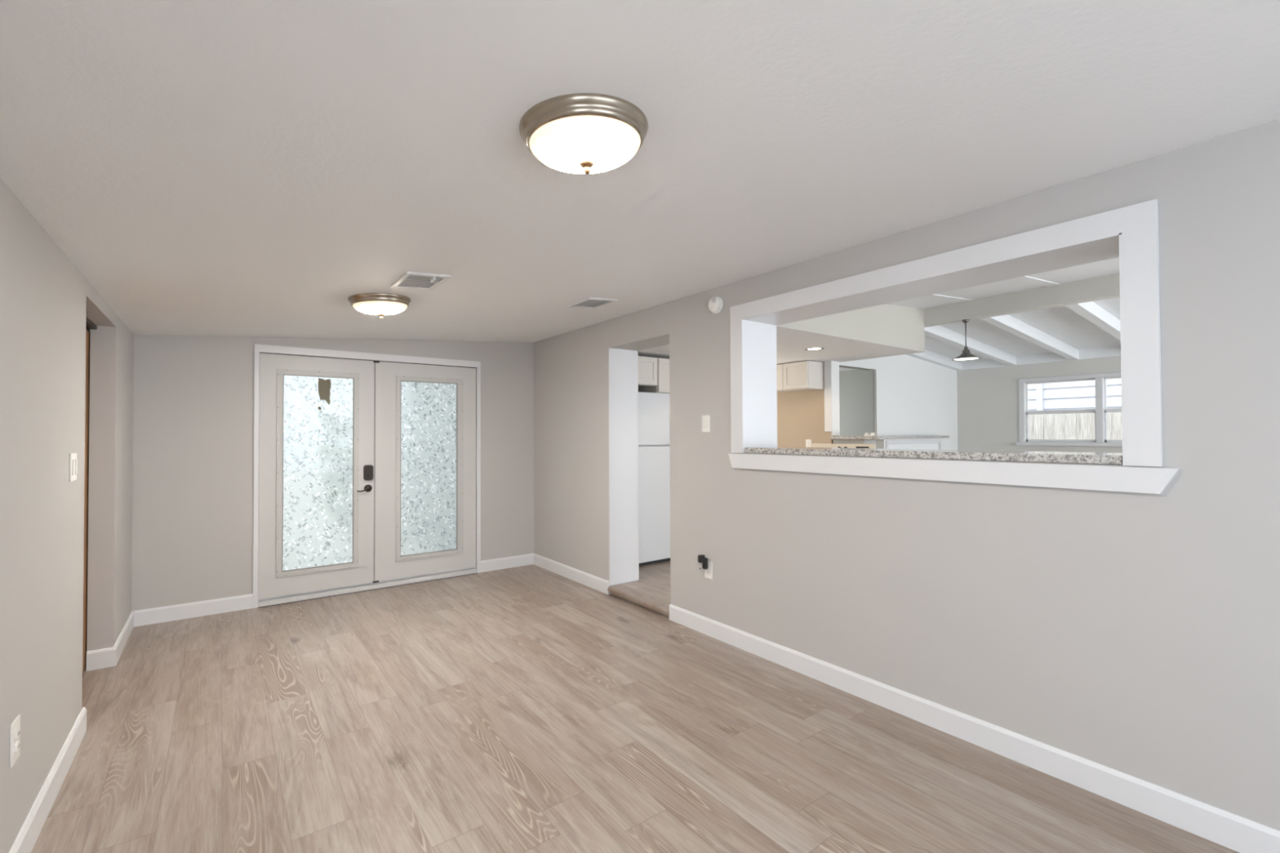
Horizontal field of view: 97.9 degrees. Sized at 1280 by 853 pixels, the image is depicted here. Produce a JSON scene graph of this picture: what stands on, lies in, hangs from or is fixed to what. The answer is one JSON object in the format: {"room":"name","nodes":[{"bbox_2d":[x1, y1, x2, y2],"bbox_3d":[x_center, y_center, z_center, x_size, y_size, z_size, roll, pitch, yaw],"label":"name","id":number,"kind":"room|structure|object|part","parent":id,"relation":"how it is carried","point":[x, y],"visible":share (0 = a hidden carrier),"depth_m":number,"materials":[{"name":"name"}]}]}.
{"room":"empty living room","nodes":[
{"label":"empty living room","id":0,"kind":"room"},
{"bbox_2d":[0,177,133,852],"bbox_3d":[-1.337,0.370,0.836,0.114,2.246,7.955,0,-1,-37],"label":"wall","id":1,"kind":"structure","parent":0,"point":[46,302],"depth_m":2.08,"materials":[{"name":"paint"}]},
{"bbox_2d":[9,714,20,768],"bbox_3d":[-1.936,0.974,1.730,0.012,0.130,0.085,0,-1,-37],"label":"wall outlet","id":2,"kind":"object","parent":1,"relation":"attached to","point":[15,727],"visible":1,"depth_m":1.72,"materials":[{"name":"white plastic"}]},
{"bbox_2d":[14,727,20,739],"bbox_3d":[-1.934,0.954,1.732,0.005,0.030,0.034,0,-1,-37],"label":"socket","id":3,"kind":"object","parent":2,"relation":"attached to","point":[17,730],"depth_m":1.72,"materials":[{"name":"white plastic"}]},
{"bbox_2d":[14,740,20,752],"bbox_3d":[-1.934,0.994,1.731,0.005,0.030,0.034,0,-1,-37],"label":"socket","id":4,"kind":"object","parent":2,"relation":"attached to","point":[17,743],"depth_m":1.72,"materials":[{"name":"white plastic"}]},
{"bbox_2d":[8,706,86,852],"bbox_3d":[-0.743,1.324,0.144,0.014,0.113,6.162,0,-1,-37],"label":"baseboard","id":5,"kind":"structure","parent":1,"relation":"attached to","point":[29,832],"depth_m":2.05,"materials":[{"name":"white paint"}]},
{"bbox_2d":[69,453,77,481],"bbox_3d":[-2.429,0.174,2.391,0.011,0.120,0.118,0,-1,-37],"label":"light switch","id":6,"kind":"object","parent":1,"relation":"attached to","point":[73,456],"visible":1,"depth_m":2.37,"materials":[{"name":"white plastic"}]},
{"bbox_2d":[82,317,97,672],"bbox_3d":[-2.991,0.406,2.911,0.090,2.023,1.060,0,-1,-37],"label":"sliding door","id":7,"kind":"structure","parent":1,"relation":"in","point":[89,324],"depth_m":3.27,"materials":[{"name":"brown wood"}]},
{"bbox_3d":[-2.999,0.424,2.904,0.039,1.988,1.060,0,-1,-37],"label":"door panel","id":8,"kind":"part","parent":7,"relation":"part of","materials":[{"name":"brown wood"}]},
{"bbox_2d":[86,646,116,671],"bbox_3d":[-3.203,1.380,3.314,0.128,0.113,0.014,0,-1,-37],"label":"baseboard","id":9,"kind":"structure","parent":1,"relation":"attached to","point":[102,658],"depth_m":3.31,"materials":[{"name":"white paint"}]},
{"bbox_2d":[113,611,133,662],"bbox_3d":[-3.418,1.387,3.695,0.014,0.113,0.855,0,-1,-37],"label":"baseboard","id":10,"kind":"structure","parent":1,"relation":"attached to","point":[123,637],"depth_m":3.66,"materials":[{"name":"white paint"}]},
{"bbox_2d":[131,335,533,612],"bbox_3d":[-2.410,0.284,5.098,3.701,2.550,0.140,0,-1,-37],"label":"wall","id":11,"kind":"structure","parent":0,"point":[193,478],"depth_m":4.35,"materials":[{"name":"paint"}]},
{"bbox_2d":[133,593,253,626],"bbox_3d":[-3.383,1.395,4.248,0.708,0.113,0.014,0,-1,-37],"label":"baseboard","id":12,"kind":"structure","parent":11,"relation":"attached to","point":[202,608],"depth_m":4.23,"materials":[{"name":"white paint"}]},
{"bbox_2d":[257,353,374,599],"bbox_3d":[-2.736,0.403,4.762,0.859,1.994,0.104,0,-1,-37],"label":"door","id":13,"kind":"structure","parent":11,"relation":"in","point":[317,415],"depth_m":4.76,"materials":[{"name":"white paint"}]},
{"bbox_3d":[-2.756,0.384,4.782,0.549,1.648,0.006,0,-1,-37],"label":"pane","id":14,"kind":"part","parent":13,"relation":"part of","materials":[{"name":"white glass"}]},
{"bbox_3d":[-2.741,0.382,4.761,0.615,1.716,0.012,0,-1,-37],"label":"glass moulding","id":15,"kind":"part","parent":13,"relation":"part of","materials":[{"name":"plastic"}]},
{"bbox_3d":[-2.451,0.561,4.938,0.109,0.034,0.046,0,-1,-37],"label":"lever","id":16,"kind":"part","parent":13,"relation":"part of","materials":[{"name":"brown metal"}]},
{"bbox_3d":[-2.433,0.553,4.989,0.066,0.066,0.014,0,-1,-37],"label":"handle","id":17,"kind":"part","parent":13,"relation":"part of","materials":[{"name":"brown metal"}]},
{"bbox_2d":[253,344,480,608],"bbox_3d":[-2.397,0.401,5.094,1.874,2.116,0.158,0,-1,-37],"label":"trim","id":18,"kind":"structure","parent":11,"relation":"attached to","point":[258,348],"depth_m":4.84,"materials":[{"name":"white paint"}]},
{"bbox_2d":[257,567,477,608],"bbox_3d":[-2.383,1.433,5.066,1.805,0.052,0.150,0,-1,-37],"label":"trim","id":19,"kind":"structure","parent":11,"relation":"attached to","point":[321,593],"depth_m":4.94,"materials":[{"name":"metal"}]},
{"bbox_2d":[259,352,475,368],"bbox_3d":[-2.378,-0.595,5.079,1.803,0.004,0.030,0,-1,-37],"label":"trim","id":20,"kind":"structure","parent":11,"relation":"attached to","point":[260,353],"depth_m":4.97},
{"bbox_2d":[373,448,374,581],"bbox_3d":[-2.412,0.406,5.060,0.017,1.994,0.010,0,-1,-37],"label":"door frame","id":21,"kind":"structure","parent":11,"relation":"attached to","point":[374,449],"depth_m":5.05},
{"bbox_2d":[373,360,475,582],"bbox_3d":[-2.035,0.408,5.318,0.953,1.994,0.060,0,-1,-37],"label":"door","id":22,"kind":"structure","parent":11,"relation":"in","point":[425,415],"depth_m":5.30,"materials":[{"name":"white paint"}]},
{"bbox_3d":[-2.021,0.389,5.335,0.548,1.648,0.006,0,-1,-37],"label":"pane","id":23,"kind":"part","parent":22,"relation":"part of","materials":[{"name":"white glass"}]},
{"bbox_3d":[-1.998,0.387,5.322,0.628,1.716,0.012,0,-1,-37],"label":"glass moulding","id":24,"kind":"part","parent":22,"relation":"part of","materials":[{"name":"plastic"}]},
{"bbox_2d":[480,553,533,572],"bbox_3d":[-1.371,1.409,5.764,0.579,0.113,0.014,0,-1,-37],"label":"baseboard","id":25,"kind":"structure","parent":11,"relation":"attached to","point":[490,565],"depth_m":5.75,"materials":[{"name":"white paint"}]},
{"bbox_2d":[31,564,1239,852],"bbox_3d":[-0.426,1.448,1.454,4.285,0.100,8.075,0,-1,-37],"label":"floor","id":26,"kind":"structure","parent":0,"point":[528,708],"depth_m":2.42,"materials":[{"name":"brown wood"}]},
{"bbox_2d":[0,0,1279,342],"bbox_3d":[-0.376,-0.869,1.583,4.695,0.495,8.235,0,-1,-37],"label":"ceiling","id":27,"kind":"structure","parent":0,"point":[224,168],"depth_m":1.57,"materials":[{"name":"paint"}]},
{"bbox_2d":[347,293,410,319],"bbox_3d":[-1.606,-0.737,3.442,0.353,0.145,0.353,0,-1,5],"label":"flush ceiling light","id":28,"kind":"object","parent":27,"relation":"attached to","point":[380,304],"visible":1,"depth_m":3.34,"materials":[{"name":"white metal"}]},
{"bbox_2d":[391,271,450,290],"bbox_3d":[-1.206,-0.792,3.056,0.225,0.036,0.335,0,-1,-37],"label":"ceiling vent","id":29,"kind":"object","parent":27,"relation":"in","point":[409,280],"visible":1,"depth_m":3.04,"materials":[{"name":"metal"}]},
{"bbox_3d":[-1.107,-0.786,2.981,0.012,0.021,0.055,-5,2,-37],"label":"damper lever","id":30,"kind":"part","parent":29,"relation":"part of","materials":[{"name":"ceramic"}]},
{"bbox_2d":[519,93,648,174],"bbox_3d":[-0.153,-0.772,1.541,0.353,0.145,0.353,0,-1,5],"label":"flush ceiling light","id":31,"kind":"object","parent":27,"relation":"attached to","point":[578,133],"visible":1,"depth_m":1.44,"materials":[{"name":"white glass"}]},
{"bbox_2d":[567,297,617,308],"bbox_3d":[-0.345,-0.886,4.007,0.235,0.030,0.310,0,-1,-37],"label":"ceiling vent","id":32,"kind":"object","parent":27,"relation":"in","point":[590,302],"visible":1,"depth_m":4.00,"materials":[{"name":"metal"}]},
{"bbox_2d":[616,560,671,617],"bbox_3d":[3.774,1.443,4.509,6.040,0.166,7.900,0,-1,-37],"label":"floor","id":33,"kind":"structure","parent":0,"point":[653,583],"depth_m":4.88,"materials":[{"name":"brown wood"}]},
{"bbox_2d":[638,391,670,566],"bbox_3d":[-0.140,0.528,5.855,0.770,1.734,0.805,0,-1,-37],"label":"refrigerator","id":34,"kind":"object","parent":33,"relation":"on","point":[654,429],"visible":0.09,"depth_m":5.63,"materials":[{"name":"metal"}]},
{"bbox_3d":[0.051,-0.077,5.609,0.770,0.532,0.055,0,-1,-37],"label":"freezer door","id":35,"kind":"part","parent":34,"relation":"part of","materials":[{"name":"metal"}]},
{"bbox_3d":[0.054,0.778,5.596,0.770,1.155,0.055,0,-1,-37],"label":"door","id":36,"kind":"part","parent":34,"relation":"part of","materials":[{"name":"metal"}]},
{"bbox_2d":[811,443,875,448],"bbox_3d":[2.008,0.789,5.982,0.645,1.199,0.760,0,-1,-37],"label":"range","id":37,"kind":"object","parent":33,"relation":"on","point":[814,445],"visible":0.16,"depth_m":6.12,"materials":[{"name":"metal"}]},
{"bbox_2d":[875,435,949,449],"bbox_3d":[3.530,0.760,7.199,1.650,1.279,0.181,0,-1,-37],"label":"sideboard","id":38,"kind":"object","parent":33,"relation":"on","point":[926,442],"visible":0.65,"depth_m":7.10,"materials":[{"name":"white paint"}]},
{"bbox_3d":[3.537,0.670,7.149,1.400,0.990,0.020,0,-1,-37],"label":"frame","id":39,"kind":"part","parent":38,"relation":"part of","materials":[{"name":"white paint"}]},
{"bbox_2d":[637,303,924,364],"bbox_3d":[1.042,-1.019,5.851,2.705,0.550,2.538,0,-1,-37],"label":"ceiling","id":40,"kind":"structure","parent":0,"point":[881,331],"depth_m":5.25,"materials":[{"name":"paint"}]},
{"bbox_2d":[804,347,823,351],"bbox_3d":[1.692,-0.750,5.406,0.176,0.006,0.176,0,-1,-37],"label":"recessed light","id":41,"kind":"object","parent":40,"relation":"in","point":[808,348],"visible":1,"depth_m":5.39,"materials":[{"name":"white metal"}]},
{"bbox_2d":[777,361,875,447],"bbox_3d":[1.910,0.317,6.843,0.230,2.300,1.960,0,-1,-37],"label":"wall","id":42,"kind":"structure","parent":0,"point":[800,414],"depth_m":6.62,"materials":[{"name":"beige paint"}]},
{"bbox_2d":[776,360,823,392],"bbox_3d":[1.784,-0.577,6.570,0.309,0.309,0.670,0,-1,-37],"label":"upper cabinet","id":43,"kind":"object","parent":42,"relation":"attached to","point":[806,375],"visible":0.75,"depth_m":6.34,"materials":[{"name":"paint"}]},
{"bbox_3d":[1.563,-0.575,6.612,0.006,0.297,0.326,0,-1,-37],"label":"door rail","id":44,"kind":"part","parent":43,"relation":"part of","materials":[{"name":"paint"}]},
{"bbox_3d":[1.573,-0.575,6.619,0.018,0.297,0.326,0,-1,-37],"label":"door","id":45,"kind":"part","parent":43,"relation":"part of","materials":[{"name":"paint"}]},
{"bbox_3d":[1.763,-0.580,6.347,0.006,0.297,0.326,0,-1,-37],"label":"door rail","id":46,"kind":"part","parent":43,"relation":"part of","materials":[{"name":"paint"}]},
{"bbox_3d":[1.773,-0.580,6.354,0.018,0.297,0.326,0,-1,-37],"label":"door","id":47,"kind":"part","parent":43,"relation":"part of","materials":[{"name":"paint"}]},
{"bbox_2d":[805,439,811,447],"bbox_3d":[1.981,0.213,6.548,0.012,0.120,0.080,0,-1,-37],"label":"wall outlet","id":48,"kind":"object","parent":42,"relation":"attached to","point":[808,442],"visible":0.79,"depth_m":6.54,"materials":[{"name":"white plastic"}]},
{"bbox_2d":[824,360,832,431],"bbox_3d":[2.142,-0.341,6.339,0.014,0.800,0.093,0,-1,-37],"label":"trim","id":49,"kind":"structure","parent":42,"relation":"attached to","point":[828,365],"depth_m":6.33,"materials":[{"name":"white paint"}]},
{"bbox_2d":[830,435,896,439],"bbox_3d":[2.456,0.123,6.145,0.360,0.036,0.581,0,-1,-37],"label":"countertop","id":50,"kind":"structure","parent":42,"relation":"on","point":[831,437],"depth_m":5.97,"materials":[{"name":"grey stone"}]},
{"bbox_2d":[863,432,875,435],"bbox_3d":[2.498,0.086,6.057,0.050,0.035,0.110,0,-1,-37],"label":"box","id":51,"kind":"object","parent":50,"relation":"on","point":[866,433],"visible":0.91,"depth_m":6.03,"materials":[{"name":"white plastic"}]},
{"bbox_2d":[839,367,857,371],"bbox_3d":[2.589,-1.058,8.763,3.330,0.100,3.150,0,-1,-37],"label":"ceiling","id":52,"kind":"structure","parent":0,"point":[841,369],"depth_m":9.73,"materials":[{"name":"white paint"}]},
{"bbox_2d":[839,365,874,435],"bbox_3d":[2.581,0.191,8.679,3.430,2.600,3.239,0,-1,-37],"label":"wall","id":53,"kind":"structure","parent":0,"point":[856,387],"depth_m":9.75,"materials":[{"name":"paint"}]},
{"bbox_2d":[839,354,957,449],"bbox_3d":[3.507,0.018,7.332,3.085,2.900,0.030,0,-1,-37],"label":"wall","id":54,"kind":"structure","parent":0,"point":[913,396],"depth_m":7.42,"materials":[{"name":"white paint"}]},
{"bbox_2d":[831,360,839,435],"bbox_3d":[2.228,-0.319,6.352,0.142,0.845,0.011,0,-1,-37],"label":"trim","id":55,"kind":"structure","parent":54,"relation":"attached to","point":[835,365],"depth_m":6.35,"materials":[{"name":"white paint"}]},
{"bbox_2d":[905,349,962,370],"bbox_3d":[3.551,-0.998,7.315,2.845,0.337,0.090,0,-1,-37],"label":"trim","id":56,"kind":"structure","parent":54,"relation":"attached to","point":[928,356],"depth_m":7.71,"materials":[{"name":"white paint"}]},
{"bbox_2d":[533,119,1279,831],"bbox_3d":[1.380,0.261,2.885,0.310,2.501,7.955,0,-1,-37],"label":"wall","id":57,"kind":"structure","parent":0,"point":[1135,634],"depth_m":2.26,"materials":[{"name":"paint"}]},
{"bbox_2d":[533,553,609,594],"bbox_3d":[-0.704,1.400,5.371,0.014,0.113,1.445,0,-1,-37],"label":"baseboard","id":58,"kind":"structure","parent":57,"relation":"attached to","point":[598,584],"depth_m":5.27,"materials":[{"name":"white paint"}]},
{"bbox_2d":[608,347,639,585],"bbox_3d":[-0.141,0.344,4.908,0.313,2.050,0.006,0,-1,-37],"label":"trim","id":59,"kind":"structure","parent":57,"relation":"attached to","point":[624,558],"depth_m":4.90,"materials":[{"name":"white paint"}]},
{"bbox_2d":[607,585,669,618],"bbox_3d":[-0.001,1.406,4.482,0.082,0.070,0.811,0,-1,-37],"label":"trim","id":60,"kind":"structure","parent":57,"relation":"attached to","point":[654,606],"depth_m":4.44,"materials":[{"name":"brown wood"}]},
{"bbox_2d":[638,355,657,387],"bbox_3d":[-0.261,-0.559,5.840,0.545,0.289,0.754,0,-1,-37],"label":"upper cabinet","id":61,"kind":"object","parent":57,"relation":"attached to","point":[647,366],"visible":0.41,"depth_m":5.63,"materials":[{"name":"paint"}]},
{"bbox_3d":[-0.043,-0.564,5.551,0.533,0.277,0.018,0,-1,-37],"label":"door","id":62,"kind":"part","parent":61,"relation":"part of","materials":[{"name":"paint"}]},
{"bbox_2d":[702,414,710,432],"bbox_3d":[0.455,-0.020,3.849,0.011,0.120,0.078,0,-1,-37],"label":"light switch","id":63,"kind":"object","parent":57,"relation":"attached to","point":[705,418],"visible":1,"depth_m":3.84,"materials":[{"name":"white plastic"}]},
{"bbox_2d":[704,560,712,579],"bbox_3d":[0.469,0.981,3.821,0.012,0.120,0.075,0,-1,-37],"label":"wall outlet","id":64,"kind":"object","parent":57,"relation":"attached to","point":[708,572],"visible":0.92,"depth_m":3.81,"materials":[{"name":"white plastic"}]},
{"bbox_2d":[697,554,707,569],"bbox_3d":[0.430,0.928,3.811,0.063,0.101,0.040,0,-1,-37],"label":"plug adapter","id":65,"kind":"object","parent":64,"relation":"attached to","point":[702,559],"visible":1,"depth_m":3.80,"materials":[{"name":"black plastic"}]},
{"bbox_2d":[707,296,723,314],"bbox_3d":[0.503,-0.822,3.763,0.046,0.120,0.120,0,-1,-37],"label":"smoke detector","id":66,"kind":"object","parent":57,"relation":"attached to","point":[715,304],"visible":1,"depth_m":3.74,"materials":[{"name":"white plastic"}]},
{"bbox_2d":[741,318,777,453],"bbox_3d":[0.788,-0.259,3.669,0.340,0.862,0.008,0,-1,-37],"label":"trim","id":67,"kind":"structure","parent":57,"relation":"attached to","point":[758,340],"depth_m":3.66,"materials":[{"name":"white paint"}]},
{"bbox_2d":[742,233,1119,325],"bbox_3d":[1.352,-0.701,2.923,0.340,0.006,1.891,0,-1,-37],"label":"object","id":68,"kind":"structure","parent":57,"relation":"attached to","point":[1107,247],"depth_m":2.66,"materials":[{"name":"white paint"}]},
{"bbox_2d":[744,446,1122,464],"bbox_3d":[1.372,0.140,2.925,0.356,0.034,1.870,0,-1,-37],"label":"countertop","id":69,"kind":"structure","parent":57,"relation":"on","point":[1100,458],"depth_m":2.56,"materials":[{"name":"grey stone"}]},
{"bbox_2d":[729,199,1162,466],"bbox_3d":[1.227,-0.320,2.820,0.020,0.955,2.083,0,-1,-37],"label":"trim","id":70,"kind":"structure","parent":57,"relation":"attached to","point":[1138,224],"depth_m":2.06,"materials":[{"name":"white paint"}]},
{"bbox_2d":[728,453,1179,493],"bbox_3d":[1.235,0.208,2.801,0.024,0.092,2.150,0,-1,-37],"label":"trim","id":71,"kind":"structure","parent":57,"relation":"attached to","point":[1150,480],"depth_m":2.43,"materials":[{"name":"white paint"}]},
{"bbox_2d":[669,604,1279,852],"bbox_3d":[1.935,1.338,1.870,0.014,0.113,5.695,0,-1,-37],"label":"baseboard","id":72,"kind":"structure","parent":57,"relation":"attached to","point":[1232,831],"depth_m":2.30,"materials":[{"name":"white paint"}]},
{"bbox_2d":[922,293,1078,360],"bbox_3d":[3.244,-1.030,5.384,5.660,0.346,0.135,0,-1,-37],"label":"beam","id":73,"kind":"structure","parent":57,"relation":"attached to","point":[1007,322],"depth_m":6.05,"materials":[{"name":"white paint"}]},
{"bbox_2d":[1011,275,1120,340],"bbox_3d":[3.659,-1.039,4.833,5.660,0.346,0.135,0,-1,-37],"label":"beam","id":74,"kind":"structure","parent":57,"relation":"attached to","point":[1091,311],"depth_m":5.22,"materials":[{"name":"white paint"}]},
{"bbox_2d":[1119,232,1125,465],"bbox_3d":[1.921,-0.286,2.165,0.340,0.862,0.008,0,-1,-37],"label":"trim","id":75,"kind":"structure","parent":57,"relation":"attached to","point":[1120,234],"depth_m":2.06,"materials":[{"name":"white paint"}]},
{"bbox_2d":[884,257,1120,361],"bbox_3d":[4.307,-1.288,4.051,5.770,0.592,6.450,0,-1,-37],"label":"ceiling","id":76,"kind":"structure","parent":0,"point":[1061,323],"depth_m":5.85,"materials":[{"name":"white paint"}]},
{"bbox_2d":[951,319,980,360],"bbox_3d":[3.151,-0.840,5.389,0.240,0.382,0.240,0,-1,-37],"label":"pendant lamp","id":77,"kind":"object","parent":76,"relation":"hanging from","point":[966,355],"visible":1,"depth_m":5.38,"materials":[{"name":"grey metal"}]},
{"bbox_3d":[3.151,-0.884,5.389,0.010,0.250,0.011,0,-1,-37],"label":"stem","id":78,"kind":"part","parent":77,"relation":"part of","materials":[{"name":"grey metal"}]},
{"bbox_3d":[3.152,-0.710,5.387,0.240,0.122,0.240,0,-1,-37],"label":"lamp shade","id":79,"kind":"part","parent":77,"relation":"part of","materials":[{"name":"grey metal"}]},
{"bbox_2d":[924,273,1119,327],"bbox_3d":[4.221,-1.170,3.972,0.110,0.228,6.230,0,-1,-37],"label":"beam","id":80,"kind":"structure","parent":76,"relation":"attached to","point":[1104,287],"depth_m":4.93,"materials":[{"name":"paint"}]},
{"bbox_2d":[956,355,1122,453],"bbox_3d":[6.590,-0.018,5.736,0.120,2.900,6.230,0,-1,-37],"label":"wall","id":81,"kind":"structure","parent":0,"point":[988,398],"depth_m":7.72,"materials":[{"name":"paint"}]},
{"bbox_2d":[924,324,1017,365],"bbox_3d":[3.967,-1.008,6.764,2.845,0.337,0.090,0,-1,-37],"label":"beam","id":82,"kind":"structure","parent":81,"relation":"attached to","point":[940,333],"depth_m":6.75,"materials":[{"name":"white paint"}]},
{"bbox_2d":[958,346,1120,370],"bbox_3d":[6.526,-0.927,5.705,0.030,0.122,6.230,0,-1,-37],"label":"trim","id":83,"kind":"structure","parent":81,"relation":"attached to","point":[1115,351],"depth_m":7.30,"materials":[{"name":"white paint"}]},
{"bbox_2d":[1016,372,1122,446],"bbox_3d":[5.679,-0.205,6.894,0.175,0.895,1.750,0,-1,-37],"label":"window","id":84,"kind":"structure","parent":81,"relation":"in","point":[1100,411],"depth_m":7.04,"materials":[{"name":"white paint"}]},
{"bbox_3d":[5.654,0.221,6.868,0.110,0.043,1.750,0,-1,-37],"label":"sill","id":85,"kind":"part","parent":84,"relation":"part of","materials":[{"name":"white paint"}]},
{"bbox_3d":[0.246,0.323,6.754,2.535,2.300,0.100,0,-1,-37],"label":"wall","id":86,"kind":"structure","parent":0,"visible":0},
{"bbox_2d":[638,357,669,393],"bbox_3d":[0.168,-0.521,6.163,0.520,0.359,0.754,0,-1,-37],"label":"upper cabinet","id":87,"kind":"object","parent":86,"relation":"attached to","point":[663,364],"visible":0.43,"depth_m":5.76,"materials":[{"name":"paint"}]},
{"bbox_3d":[0.386,-0.526,5.874,0.508,0.347,0.018,0,-1,-37],"label":"door","id":88,"kind":"part","parent":87,"relation":"part of","materials":[{"name":"paint"}]},
{"bbox_3d":[0.393,-0.526,5.864,0.508,0.347,0.006,0,-1,-37],"label":"door rail","id":89,"kind":"part","parent":87,"relation":"part of","materials":[{"name":"paint"}]},
{"label":"outside","id":90,"kind":"structure","parent":0,"visible":0},
{"bbox_3d":[10.294,1.708,10.231,11.225,0.150,28.000,0,-1,-37],"label":"ground","id":91,"kind":"structure","parent":90,"visible":0},
{"bbox_2d":[1027,378,1121,427],"bbox_3d":[9.277,-0.324,9.501,0.450,3.900,20.400,0,-1,-37],"label":"house","id":92,"kind":"structure","parent":91,"relation":"on","point":[1073,395],"depth_m":10.66,"materials":[{"name":"white"}]},
{"bbox_2d":[1028,412,1122,439],"bbox_3d":[7.516,0.670,7.559,0.110,1.870,15.047,0,-1,-37],"label":"wooden fence","id":93,"kind":"object","parent":91,"relation":"on","point":[1067,426],"visible":0.02,"depth_m":8.62,"materials":[{"name":"brown wood"}]}
]}

